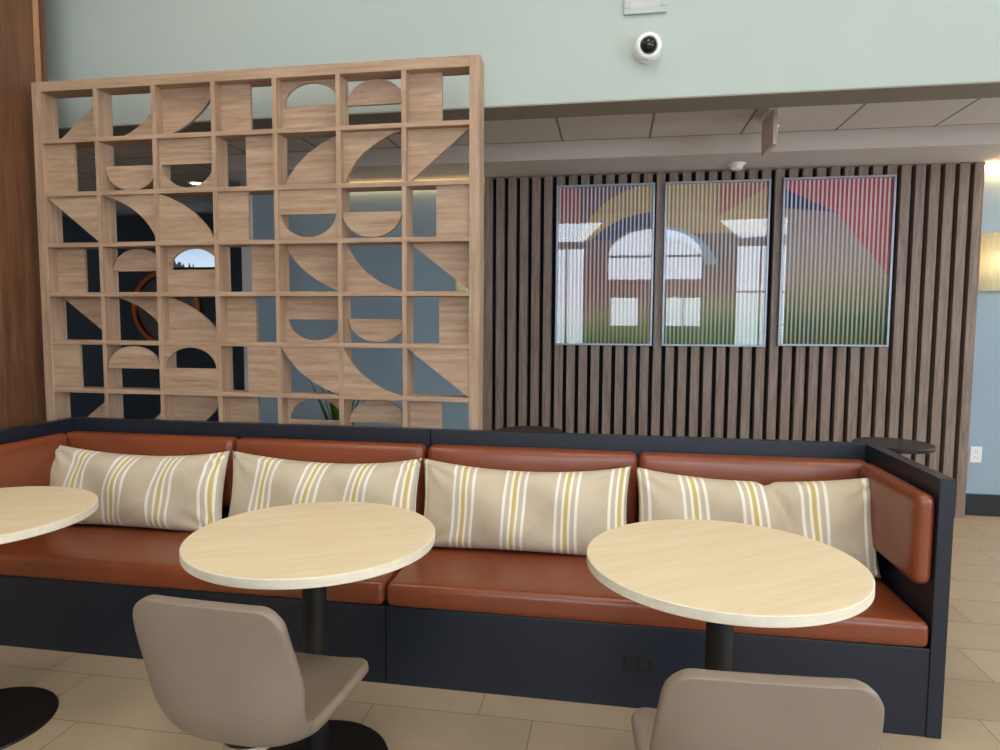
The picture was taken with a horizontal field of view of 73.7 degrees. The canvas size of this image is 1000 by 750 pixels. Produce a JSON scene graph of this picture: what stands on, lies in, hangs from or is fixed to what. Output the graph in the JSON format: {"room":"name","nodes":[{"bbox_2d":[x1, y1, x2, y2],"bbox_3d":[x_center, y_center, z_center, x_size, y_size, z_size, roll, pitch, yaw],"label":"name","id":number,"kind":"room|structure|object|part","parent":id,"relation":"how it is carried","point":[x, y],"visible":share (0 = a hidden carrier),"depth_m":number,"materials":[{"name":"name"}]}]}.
{"room":"eatery","nodes":[
{"label":"eatery","id":0,"kind":"room"},
{"bbox_2d":[0,0,47,428],"bbox_3d":[-3.087,-1.024,3.707,1.050,4.300,0.375,1,4,10],"label":"wall pillar","id":1,"kind":"structure","parent":0,"point":[22,376],"depth_m":3.58,"materials":[{"name":"brown wood"}]},
{"bbox_2d":[32,0,40,81],"bbox_3d":[-2.551,-1.022,3.721,0.026,4.300,0.022,1,4,10],"label":"trim","id":2,"kind":"structure","parent":1,"relation":"attached to","point":[34,2],"depth_m":3.65,"materials":[{"name":"brown wood"}]},
{"bbox_2d":[62,213,244,420],"bbox_3d":[-3.924,-0.591,8.263,4.500,2.740,0.150,1,4,10],"label":"wall","id":3,"kind":"structure","parent":0,"point":[130,228],"depth_m":8.31,"materials":[{"name":"black paint"}]},
{"bbox_2d":[132,272,201,339],"bbox_3d":[-4.087,-0.816,8.175,0.920,0.920,0.045,1,4,10],"label":"round mirror","id":4,"kind":"object","parent":3,"relation":"attached to","point":[146,324],"visible":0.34,"depth_m":8.22,"materials":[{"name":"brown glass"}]},
{"bbox_2d":[173,233,214,268],"bbox_3d":[-3.739,-1.496,8.060,0.880,0.412,0.054,1,4,10],"label":"television","id":5,"kind":"object","parent":3,"relation":"attached to","point":[192,258],"visible":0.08,"depth_m":8.03,"materials":[{"name":"black glass"}]},
{"bbox_2d":[0,515,999,749],"bbox_3d":[-0.665,1.307,2.231,13.000,0.100,11.100,1,4,10],"label":"floor","id":6,"kind":"structure","parent":0,"point":[106,702],"depth_m":2.49,"materials":[{"name":"beige tile"}]},
{"bbox_2d":[0,486,98,749],"bbox_3d":[-1.840,0.858,2.341,0.764,0.765,0.764,0,4,-8],"label":"cafe table","id":7,"kind":"object","parent":6,"relation":"on","point":[26,512],"visible":1,"depth_m":2.40,"materials":[{"name":"laminate"}]},
{"bbox_2d":[0,417,431,682],"bbox_3d":[-1.387,0.727,3.130,2.011,0.914,0.724,1,4,10],"label":"banquette","id":8,"kind":"object","parent":6,"relation":"on","point":[76,588],"visible":0.44,"depth_m":2.92,"materials":[{"name":"brown leather"}]},
{"bbox_2d":[0,433,67,487],"bbox_3d":[-2.307,0.477,3.199,0.080,0.320,0.560,1,4,10],"label":"cushion","id":9,"kind":"object","parent":8,"relation":"on","point":[26,459],"depth_m":3.22,"materials":[{"name":"leather"}]},
{"bbox_3d":[-2.353,0.709,3.296,0.050,0.914,0.718,1,4,10],"label":"panel","id":10,"kind":"part","parent":8,"relation":"part of","materials":[{"name":"black laminate"}]},
{"bbox_2d":[50,445,229,531],"bbox_3d":[-1.801,0.554,3.287,0.991,0.392,0.219,1,4,10],"label":"lumbar pillow","id":11,"kind":"object","parent":8,"relation":"on","point":[181,493],"visible":0.82,"depth_m":3.20,"materials":[{"name":"fabric"}]},
{"bbox_2d":[65,431,237,506],"bbox_3d":[-1.802,0.480,3.449,0.969,0.352,0.121,1,4,10],"label":"cushion","id":12,"kind":"object","parent":8,"relation":"on","point":[149,443],"depth_m":3.39,"materials":[{"name":"leather"}]},
{"bbox_2d":[0,524,401,604],"bbox_3d":[-1.366,0.822,3.107,1.955,0.118,0.672,1,4,10],"label":"seat cushion","id":13,"kind":"object","parent":8,"relation":"on","point":[110,558],"depth_m":2.85,"materials":[{"name":"leather"}]},
{"bbox_2d":[228,450,421,516],"bbox_3d":[-0.836,0.571,3.127,0.950,0.392,0.213,1,4,10],"label":"lumbar pillow","id":14,"kind":"object","parent":8,"relation":"on","point":[259,482],"visible":0.61,"depth_m":3.06,"materials":[{"name":"fabric"}]},
{"bbox_2d":[235,437,426,515],"bbox_3d":[-0.836,0.498,3.286,0.979,0.352,0.121,1,4,10],"label":"cushion","id":15,"kind":"object","parent":8,"relation":"on","point":[346,450],"depth_m":3.23,"materials":[{"name":"leather"}]},
{"bbox_2d":[133,594,368,749],"bbox_3d":[-0.623,0.894,1.748,0.425,0.796,0.476,1,4,12],"label":"shell chair","id":16,"kind":"object","parent":6,"relation":"on","point":[232,675],"visible":1,"depth_m":1.53,"materials":[{"name":"beige plastic"}]},
{"bbox_3d":[-0.633,0.922,1.704,0.140,0.022,0.140,1,4,12],"label":"seat plate","id":17,"kind":"part","parent":16,"relation":"part of","materials":[{"name":"metal"}]},
{"bbox_2d":[31,54,483,429],"bbox_3d":[-1.289,-0.192,3.491,2.428,2.692,0.110,1,4,10],"label":"screen","id":18,"kind":"object","parent":6,"relation":"on","point":[319,184],"visible":0.9,"depth_m":3.42,"materials":[{"name":"brown wood"}]},
{"bbox_3d":[-2.459,-0.213,3.689,0.054,2.692,0.110,1,4,10],"label":"upright post","id":19,"kind":"part","parent":18,"relation":"part of","materials":[{"name":"beige wood"}]},
{"bbox_3d":[-2.349,-1.105,3.582,0.165,0.255,0.018,1,4,10],"label":"insert panel","id":20,"kind":"part","parent":18,"relation":"part of","materials":[{"name":"brown wood"}]},
{"bbox_3d":[-2.358,-0.049,3.644,0.165,0.239,0.018,1,4,10],"label":"insert panel","id":21,"kind":"part","parent":18,"relation":"part of","materials":[{"name":"brown wood"}]},
{"bbox_3d":[-2.345,-0.571,3.663,0.165,0.240,0.018,1,4,10],"label":"insert panel","id":22,"kind":"part","parent":18,"relation":"part of","materials":[{"name":"beige wood"}]},
{"bbox_3d":[-2.281,-0.831,3.577,0.312,0.245,0.018,1,4,10],"label":"insert panel","id":23,"kind":"part","parent":18,"relation":"part of","materials":[{"name":"beige wood"}]},
{"bbox_3d":[-2.265,-1.381,3.614,0.312,0.245,0.018,1,4,10],"label":"insert panel","id":24,"kind":"part","parent":18,"relation":"part of","materials":[{"name":"brown wood"}]},
{"bbox_3d":[-2.271,-0.312,3.692,0.312,0.234,0.018,1,4,10],"label":"insert panel","id":25,"kind":"part","parent":18,"relation":"part of","materials":[{"name":"brown wood"}]},
{"bbox_3d":[-2.273,0.209,3.734,0.312,0.241,0.018,1,4,10],"label":"insert panel","id":26,"kind":"part","parent":18,"relation":"part of","materials":[{"name":"brown wood"}]},
{"bbox_3d":[-1.945,-1.040,3.532,0.306,0.128,0.018,1,4,10],"label":"insert panel","id":27,"kind":"part","parent":18,"relation":"part of","materials":[{"name":"brown wood"}]},
{"bbox_3d":[-1.950,-0.825,3.527,0.312,0.245,0.018,1,4,10],"label":"insert panel","id":28,"kind":"part","parent":18,"relation":"part of","materials":[{"name":"brown wood"}]},
{"bbox_3d":[-1.955,-0.096,3.572,0.306,0.120,0.018,1,4,10],"label":"insert panel","id":29,"kind":"part","parent":18,"relation":"part of","materials":[{"name":"brown wood"}]},
{"bbox_3d":[-1.942,-0.619,3.593,0.306,0.120,0.018,1,4,10],"label":"insert panel","id":30,"kind":"part","parent":18,"relation":"part of","materials":[{"name":"beige wood"}]},
{"bbox_3d":[-1.942,-0.306,3.631,0.312,0.234,0.018,1,4,10],"label":"insert panel","id":31,"kind":"part","parent":18,"relation":"part of","materials":[{"name":"brown wood"}]},
{"bbox_3d":[-1.935,-1.375,3.556,0.312,0.245,0.018,1,4,10],"label":"insert panel","id":32,"kind":"part","parent":18,"relation":"part of","materials":[{"name":"brown wood"}]},
{"bbox_3d":[-1.617,-1.092,3.458,0.312,0.255,0.018,1,4,10],"label":"insert panel","id":33,"kind":"part","parent":18,"relation":"part of","materials":[{"name":"brown wood"}]},
{"bbox_3d":[-1.609,-1.367,3.473,0.312,0.245,0.018,1,4,10],"label":"insert panel","id":34,"kind":"part","parent":18,"relation":"part of","materials":[{"name":"brown wood"}]},
{"bbox_3d":[-1.620,-0.819,3.466,0.312,0.245,0.018,1,4,10],"label":"insert panel","id":35,"kind":"part","parent":18,"relation":"part of","materials":[{"name":"brown wood"}]},
{"bbox_3d":[-1.625,-0.035,3.520,0.312,0.239,0.018,1,4,10],"label":"insert panel","id":36,"kind":"part","parent":18,"relation":"part of","materials":[{"name":"brown wood"}]},
{"bbox_3d":[-1.613,-0.557,3.534,0.312,0.240,0.018,1,4,10],"label":"insert panel","id":37,"kind":"part","parent":18,"relation":"part of","materials":[{"name":"beige wood"}]},
{"bbox_3d":[-1.615,-0.298,3.554,0.312,0.234,0.018,1,4,10],"label":"insert panel","id":38,"kind":"part","parent":18,"relation":"part of","materials":[{"name":"brown wood"}]},
{"bbox_3d":[-1.617,0.223,3.599,0.312,0.241,0.018,1,4,10],"label":"insert panel","id":39,"kind":"part","parent":18,"relation":"part of","materials":[{"name":"brown wood"}]},
{"bbox_3d":[-1.362,-0.814,3.422,0.165,0.245,0.018,1,4,10],"label":"insert panel","id":40,"kind":"part","parent":18,"relation":"part of","materials":[{"name":"brown wood"}]},
{"bbox_3d":[-1.352,-1.361,3.424,0.165,0.245,0.018,1,4,10],"label":"insert panel","id":41,"kind":"part","parent":18,"relation":"part of","materials":[{"name":"brown wood"}]},
{"bbox_3d":[-1.356,-0.294,3.516,0.165,0.234,0.018,1,4,10],"label":"insert panel","id":42,"kind":"part","parent":18,"relation":"part of","materials":[{"name":"brown wood"}]},
{"bbox_3d":[-1.359,0.227,3.555,0.165,0.241,0.018,1,4,10],"label":"insert panel","id":43,"kind":"part","parent":18,"relation":"part of","materials":[{"name":"brown wood"}]},
{"bbox_3d":[-1.280,-1.508,3.392,2.322,0.052,0.110,1,4,10],"label":"rail","id":44,"kind":"part","parent":18,"relation":"part of","materials":[{"name":"brown wood"}]},
{"bbox_2d":[43,120,468,147],"bbox_3d":[-1.282,-1.226,3.413,2.322,0.023,0.110,1,4,10],"label":"shelf","id":45,"kind":"object","parent":18,"relation":"attached to","point":[428,126],"depth_m":3.37,"materials":[{"name":"brown wood"}]},
{"bbox_2d":[45,179,468,196],"bbox_3d":[-1.283,-0.949,3.434,2.322,0.023,0.110,1,4,10],"label":"shelf","id":46,"kind":"object","parent":18,"relation":"attached to","point":[275,187],"depth_m":3.38,"materials":[{"name":"brown wood"}]},
{"bbox_2d":[47,236,468,248],"bbox_3d":[-1.285,-0.681,3.454,2.322,0.023,0.110,1,4,10],"label":"shelf","id":47,"kind":"object","parent":18,"relation":"attached to","point":[206,242],"depth_m":3.41,"materials":[{"name":"beige wood"}]},
{"bbox_2d":[50,291,468,296],"bbox_3d":[-1.286,-0.419,3.474,2.322,0.023,0.110,1,4,10],"label":"shelf","id":48,"kind":"object","parent":18,"relation":"attached to","point":[52,293],"depth_m":3.42,"materials":[{"name":"brown wood"}]},
{"bbox_3d":[-1.212,-1.085,3.399,0.165,0.255,0.018,1,4,10],"label":"insert panel","id":49,"kind":"part","parent":18,"relation":"part of","materials":[{"name":"brown wood"}]},
{"bbox_2d":[52,339,468,348],"bbox_3d":[-1.288,-0.163,3.494,2.322,0.023,0.110,1,4,10],"label":"shelf","id":50,"kind":"object","parent":18,"relation":"attached to","point":[56,343],"depth_m":3.45,"materials":[{"name":"brown wood"}]},
{"bbox_2d":[54,386,468,401],"bbox_3d":[-1.289,0.098,3.513,2.322,0.023,0.110,1,4,10],"label":"shelf","id":51,"kind":"object","parent":18,"relation":"attached to","point":[286,394],"depth_m":3.47,"materials":[{"name":"brown wood"}]},
{"bbox_3d":[-1.223,-0.028,3.452,0.165,0.239,0.018,1,4,10],"label":"insert panel","id":52,"kind":"part","parent":18,"relation":"part of","materials":[{"name":"brown wood"}]},
{"bbox_3d":[-1.210,-0.550,3.472,0.165,0.240,0.018,1,4,10],"label":"insert panel","id":53,"kind":"part","parent":18,"relation":"part of","materials":[{"name":"beige wood"}]},
{"bbox_3d":[-0.960,-0.806,3.352,0.312,0.245,0.018,1,4,10],"label":"insert panel","id":54,"kind":"part","parent":18,"relation":"part of","materials":[{"name":"brown wood"}]},
{"bbox_3d":[-0.948,-1.355,3.362,0.312,0.245,0.018,1,4,10],"label":"insert panel","id":55,"kind":"part","parent":18,"relation":"part of","materials":[{"name":"brown wood"}]},
{"bbox_3d":[-0.965,-0.023,3.409,0.312,0.239,0.018,1,4,10],"label":"insert panel","id":56,"kind":"part","parent":18,"relation":"part of","materials":[{"name":"brown wood"}]},
{"bbox_3d":[-0.950,-1.082,3.382,0.312,0.255,0.018,1,4,10],"label":"insert panel","id":57,"kind":"part","parent":18,"relation":"part of","materials":[{"name":"brown wood"}]},
{"bbox_3d":[-0.951,-0.546,3.434,0.312,0.240,0.018,1,4,10],"label":"insert panel","id":58,"kind":"part","parent":18,"relation":"part of","materials":[{"name":"beige wood"}]},
{"bbox_3d":[-0.954,-0.286,3.448,0.312,0.234,0.018,1,4,10],"label":"insert panel","id":59,"kind":"part","parent":18,"relation":"part of","materials":[{"name":"brown wood"}]},
{"bbox_3d":[-0.956,0.235,3.487,0.312,0.241,0.018,1,4,10],"label":"insert panel","id":60,"kind":"part","parent":18,"relation":"part of","materials":[{"name":"brown wood"}]},
{"bbox_3d":[-0.623,-1.075,3.305,0.312,0.255,0.018,1,4,10],"label":"insert panel","id":61,"kind":"part","parent":18,"relation":"part of","materials":[{"name":"brown wood"}]},
{"bbox_3d":[-0.630,-0.744,3.300,0.306,0.122,0.018,1,4,10],"label":"insert panel","id":62,"kind":"part","parent":18,"relation":"part of","materials":[{"name":"beige wood"}]},
{"bbox_3d":[-0.635,-0.017,3.353,0.312,0.239,0.018,1,4,10],"label":"insert panel","id":63,"kind":"part","parent":18,"relation":"part of","materials":[{"name":"brown wood"}]},
{"bbox_3d":[-0.621,-0.540,3.378,0.312,0.240,0.018,1,4,10],"label":"insert panel","id":64,"kind":"part","parent":18,"relation":"part of","materials":[{"name":"beige wood"}]},
{"bbox_3d":[-0.615,-1.406,3.318,0.306,0.122,0.018,1,4,10],"label":"insert panel","id":65,"kind":"part","parent":18,"relation":"part of","materials":[{"name":"brown wood"}]},
{"bbox_3d":[-0.623,-0.227,3.401,0.306,0.117,0.018,1,4,10],"label":"insert panel","id":66,"kind":"part","parent":18,"relation":"part of","materials":[{"name":"brown wood"}]},
{"bbox_3d":[-0.626,0.185,3.427,0.306,0.120,0.018,1,4,10],"label":"insert panel","id":67,"kind":"part","parent":18,"relation":"part of","materials":[{"name":"brown wood"}]},
{"bbox_3d":[-0.361,-1.343,3.257,0.165,0.245,0.018,1,4,10],"label":"insert panel","id":68,"kind":"part","parent":18,"relation":"part of","materials":[{"name":"brown wood"}]},
{"bbox_3d":[-0.371,0.247,3.372,0.165,0.241,0.018,1,4,10],"label":"insert panel","id":69,"kind":"part","parent":18,"relation":"part of","materials":[{"name":"beige wood"}]},
{"bbox_3d":[-0.304,-0.011,3.297,0.312,0.239,0.018,1,4,10],"label":"insert panel","id":70,"kind":"part","parent":18,"relation":"part of","materials":[{"name":"brown wood"}]},
{"bbox_3d":[-0.293,-1.069,3.249,0.312,0.255,0.018,1,4,10],"label":"insert panel","id":71,"kind":"part","parent":18,"relation":"part of","materials":[{"name":"brown wood"}]},
{"bbox_3d":[-0.290,-0.534,3.322,0.312,0.240,0.018,1,4,10],"label":"insert panel","id":72,"kind":"part","parent":18,"relation":"part of","materials":[{"name":"beige wood"}]},
{"bbox_3d":[-0.226,-0.793,3.236,0.165,0.245,0.018,1,4,10],"label":"insert panel","id":73,"kind":"part","parent":18,"relation":"part of","materials":[{"name":"brown wood"}]},
{"bbox_3d":[-0.221,-0.273,3.324,0.165,0.234,0.018,1,4,10],"label":"insert panel","id":74,"kind":"part","parent":18,"relation":"part of","materials":[{"name":"brown wood"}]},
{"bbox_3d":[-0.118,-0.170,3.294,0.052,2.692,0.110,1,4,10],"label":"upright post","id":75,"kind":"part","parent":18,"relation":"part of","materials":[{"name":"beige wood"}]},
{"bbox_2d":[179,502,434,749],"bbox_3d":[-0.590,0.881,2.134,0.764,0.765,0.764,-1,5,-19],"label":"cafe table","id":76,"kind":"object","parent":6,"relation":"on","point":[313,547],"visible":0.94,"depth_m":2.06,"materials":[{"name":"laminate"}]},
{"bbox_2d":[309,379,364,425],"bbox_3d":[-1.031,0.546,4.330,0.408,1.097,0.328,1,4,10],"label":"potted plant","id":77,"kind":"object","parent":6,"relation":"on","point":[334,410],"visible":0.12,"depth_m":4.25,"materials":[{"name":"green plant"}]},
{"bbox_2d":[497,426,562,432],"bbox_3d":[0.190,0.730,4.351,0.430,0.740,0.430,1,4,10],"label":"bistro table","id":78,"kind":"object","parent":6,"relation":"on","point":[513,428],"visible":0.24,"depth_m":4.38,"materials":[{"name":"black laminate"}]},
{"bbox_2d":[386,428,955,738],"bbox_3d":[0.601,0.763,2.795,2.011,0.914,0.724,1,4,10],"label":"banquette","id":79,"kind":"object","parent":6,"relation":"on","point":[540,625],"visible":0.59,"depth_m":2.54,"materials":[{"name":"brown leather"}]},
{"bbox_2d":[424,458,630,555],"bbox_3d":[0.102,0.589,2.969,0.938,0.392,0.213,1,4,10],"label":"lumbar pillow","id":80,"kind":"object","parent":79,"relation":"on","point":[466,506],"visible":0.96,"depth_m":2.90,"materials":[{"name":"fabric"}]},
{"bbox_2d":[428,444,637,523],"bbox_3d":[0.141,0.516,3.122,0.979,0.352,0.121,1,4,10],"label":"cushion","id":81,"kind":"object","parent":79,"relation":"on","point":[511,457],"depth_m":3.07,"materials":[{"name":"leather"}]},
{"bbox_3d":[0.510,1.072,2.474,0.105,0.048,0.007,1,4,10],"label":"power plate","id":82,"kind":"part","parent":79,"relation":"part of","materials":[{"name":"black plastic"}]},
{"bbox_2d":[627,660,647,668],"bbox_3d":[0.509,1.073,2.470,0.075,0.028,0.003,1,4,10],"label":"socket","id":83,"kind":"object","parent":79,"relation":"attached to","point":[631,664],"depth_m":2.47,"materials":[{"name":"black plastic"}]},
{"bbox_2d":[387,547,927,646],"bbox_3d":[0.570,0.857,2.781,1.955,0.118,0.672,1,4,10],"label":"seat cushion","id":84,"kind":"object","parent":79,"relation":"on","point":[557,590],"depth_m":2.53,"materials":[{"name":"leather"}]},
{"bbox_2d":[637,452,866,521],"bbox_3d":[1.106,0.534,2.959,0.969,0.352,0.121,1,4,10],"label":"cushion","id":85,"kind":"object","parent":79,"relation":"on","point":[764,468],"depth_m":2.91,"materials":[{"name":"leather"}]},
{"bbox_2d":[636,467,880,577],"bbox_3d":[1.056,0.601,2.805,0.958,0.403,0.217,1,4,10],"label":"lumbar pillow","id":86,"kind":"object","parent":79,"relation":"on","point":[836,514],"visible":0.6,"depth_m":2.73,"materials":[{"name":"fabric"}]},
{"bbox_2d":[859,463,934,583],"bbox_3d":[1.501,0.547,2.557,0.080,0.320,0.560,1,4,10],"label":"cushion","id":87,"kind":"object","parent":79,"relation":"on","point":[902,506],"depth_m":2.39,"materials":[{"name":"leather"}]},
{"bbox_3d":[1.568,0.780,2.635,0.050,0.914,0.718,1,4,10],"label":"panel","id":88,"kind":"part","parent":79,"relation":"part of","materials":[{"name":"black laminate"}]},
{"bbox_2d":[587,519,874,670],"bbox_3d":[0.631,0.903,1.932,0.764,0.765,0.764,-2,5,-25],"label":"cafe table","id":89,"kind":"object","parent":6,"relation":"on","point":[725,575],"visible":0.99,"depth_m":1.80,"materials":[{"name":"laminate"}]},
{"bbox_2d":[631,668,883,749],"bbox_3d":[0.514,0.923,1.446,0.425,0.796,0.476,1,4,7],"label":"shell chair","id":90,"kind":"object","parent":6,"relation":"on","point":[697,709],"visible":1,"depth_m":1.20,"materials":[{"name":"plastic"}]},
{"bbox_2d":[852,437,935,453],"bbox_3d":[2.321,0.771,3.972,0.430,0.740,0.430,1,4,10],"label":"bistro table","id":91,"kind":"object","parent":6,"relation":"on","point":[901,446],"visible":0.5,"depth_m":3.89,"materials":[{"name":"black laminate"}]},
{"bbox_2d":[44,0,999,127],"bbox_3d":[-0.350,-2.312,3.703,13.000,1.700,0.230,1,4,10],"label":"wall","id":92,"kind":"structure","parent":0,"point":[531,51],"depth_m":3.53,"materials":[{"name":"paint"}]},
{"bbox_2d":[58,81,999,138],"bbox_3d":[-0.355,-1.461,3.767,13.000,0.008,0.230,1,4,10],"label":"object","id":93,"kind":"structure","parent":92,"relation":"attached to","point":[990,89],"depth_m":3.52,"materials":[{"name":"grey paint"}]},
{"bbox_2d":[624,0,666,15],"bbox_3d":[0.745,-1.961,3.417,0.214,0.214,0.018,1,4,10],"label":"wall speaker","id":94,"kind":"object","parent":92,"relation":"attached to","point":[631,7],"visible":1,"depth_m":3.42},
{"bbox_2d":[630,0,660,7],"bbox_3d":[0.746,-1.961,3.420,0.154,0.154,0.012,1,4,10],"label":"grille","id":95,"kind":"object","parent":94,"relation":"attached to","point":[633,3],"depth_m":3.42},
{"bbox_2d":[634,32,661,63],"bbox_3d":[0.751,-1.673,3.390,0.139,0.141,0.110,1,4,10],"label":"security camera","id":96,"kind":"object","parent":92,"relation":"attached to","point":[647,47],"visible":1,"depth_m":3.37,"materials":[{"name":"white plastic"}]},
{"bbox_2d":[62,97,999,216],"bbox_3d":[-0.037,-1.794,5.621,13.000,0.100,3.570,1,4,10],"label":"ceiling","id":97,"kind":"structure","parent":0,"point":[978,111],"depth_m":4.42,"materials":[{"name":"tile"}]},
{"bbox_2d":[187,181,201,184],"bbox_3d":[-2.855,-1.806,6.287,0.180,0.006,0.180,1,4,10],"label":"recessed light","id":98,"kind":"object","parent":97,"relation":"in","point":[188,182],"visible":0.66,"depth_m":6.25,"materials":[{"name":"white plastic"}]},
{"bbox_2d":[760,108,779,156],"bbox_3d":[1.662,-1.503,4.118,0.060,0.235,0.320,1,4,10],"label":"exit sign","id":99,"kind":"object","parent":97,"relation":"hanging from","point":[769,120],"visible":0.89,"depth_m":4.06,"materials":[{"name":"white plastic"}]},
{"bbox_2d":[211,124,999,184],"bbox_3d":[2.034,-1.610,4.840,8.650,0.125,0.600,1,4,10],"label":"ceiling","id":100,"kind":"structure","parent":0,"point":[971,144],"depth_m":4.78,"materials":[{"name":"paint"}]},
{"bbox_2d":[728,162,745,170],"bbox_3d":[1.740,-1.529,4.906,0.124,0.050,0.124,1,4,10],"label":"smoke detector","id":101,"kind":"object","parent":100,"relation":"attached to","point":[734,166],"visible":1,"depth_m":4.87,"materials":[{"name":"white plastic"}]},
{"bbox_3d":[1.740,-1.548,4.905,0.124,0.012,0.124,1,4,10],"label":"mounting plate","id":102,"kind":"part","parent":101,"relation":"part of","materials":[{"name":"white plastic"}]},
{"bbox_2d":[252,169,999,494],"bbox_3d":[2.090,-0.334,5.307,8.650,2.740,0.150,1,4,10],"label":"wall","id":103,"kind":"structure","parent":0,"point":[383,367],"depth_m":5.70,"materials":[{"name":"blue paint"}]},
{"bbox_2d":[240,183,252,389],"bbox_3d":[-2.224,-0.413,6.029,0.100,2.740,0.180,1,4,10],"label":"trim","id":104,"kind":"structure","parent":103,"relation":"attached to","point":[246,251],"depth_m":5.90,"materials":[{"name":"white paint"}]},
{"bbox_2d":[456,280,468,290],"bbox_3d":[-0.262,-0.895,5.526,0.234,0.420,0.123,1,4,10],"label":"wall sconce","id":105,"kind":"object","parent":103,"relation":"attached to","point":[459,287],"visible":0.02,"depth_m":5.51,"materials":[{"name":"gold plastic"}]},
{"bbox_2d":[484,162,984,517],"bbox_3d":[1.687,-0.268,5.256,3.675,2.612,0.095,1,4,10],"label":"panel","id":106,"kind":"object","parent":103,"relation":"attached to","point":[918,387],"visible":0.52,"depth_m":5.19,"materials":[{"name":"brown wood"}]},
{"bbox_2d":[555,183,654,345],"bbox_3d":[0.825,-0.867,5.289,0.763,1.262,0.040,1,4,10],"label":"art panel","id":107,"kind":"object","parent":106,"relation":"attached to","point":[605,232],"visible":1,"depth_m":5.29,"materials":[{"name":"glass"}]},
{"bbox_2d":[661,179,770,346],"bbox_3d":[1.658,-0.853,5.148,0.777,1.265,0.040,1,4,10],"label":"art panel","id":108,"kind":"object","parent":106,"relation":"attached to","point":[716,245],"visible":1,"depth_m":5.15,"materials":[{"name":"glass"}]},
{"bbox_2d":[777,174,896,346],"bbox_3d":[2.514,-0.845,5.003,0.783,1.260,0.040,1,4,10],"label":"art panel","id":109,"kind":"object","parent":106,"relation":"attached to","point":[837,237],"visible":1,"depth_m":5.01,"materials":[{"name":"glass"}]},
{"bbox_2d":[969,447,981,462],"bbox_3d":[3.595,0.601,5.039,0.080,0.120,0.011,1,4,10],"label":"wall outlet","id":110,"kind":"object","parent":103,"relation":"attached to","point":[975,452],"visible":1,"depth_m":5.04,"materials":[{"name":"white plastic"}]},
{"bbox_2d":[965,493,999,516],"bbox_3d":[4.916,1.008,4.843,2.874,0.165,0.015,1,4,10],"label":"baseboard","id":111,"kind":"structure","parent":103,"relation":"attached to","point":[975,504],"depth_m":5.05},
{"bbox_2d":[978,232,999,290],"bbox_3d":[3.633,-0.824,4.869,0.234,0.420,0.123,1,4,10],"label":"wall sconce","id":112,"kind":"object","parent":103,"relation":"attached to","point":[989,265],"visible":0.84,"depth_m":4.85,"materials":[{"name":"gold plastic"}]},
{"bbox_2d":[985,163,999,168],"bbox_3d":[4.550,-1.506,4.703,2.040,0.034,0.044,1,4,10],"label":"light","id":113,"kind":"object","parent":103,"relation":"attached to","point":[987,165],"visible":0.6,"depth_m":4.85,"materials":[{"name":"white plastic"}]}
]}

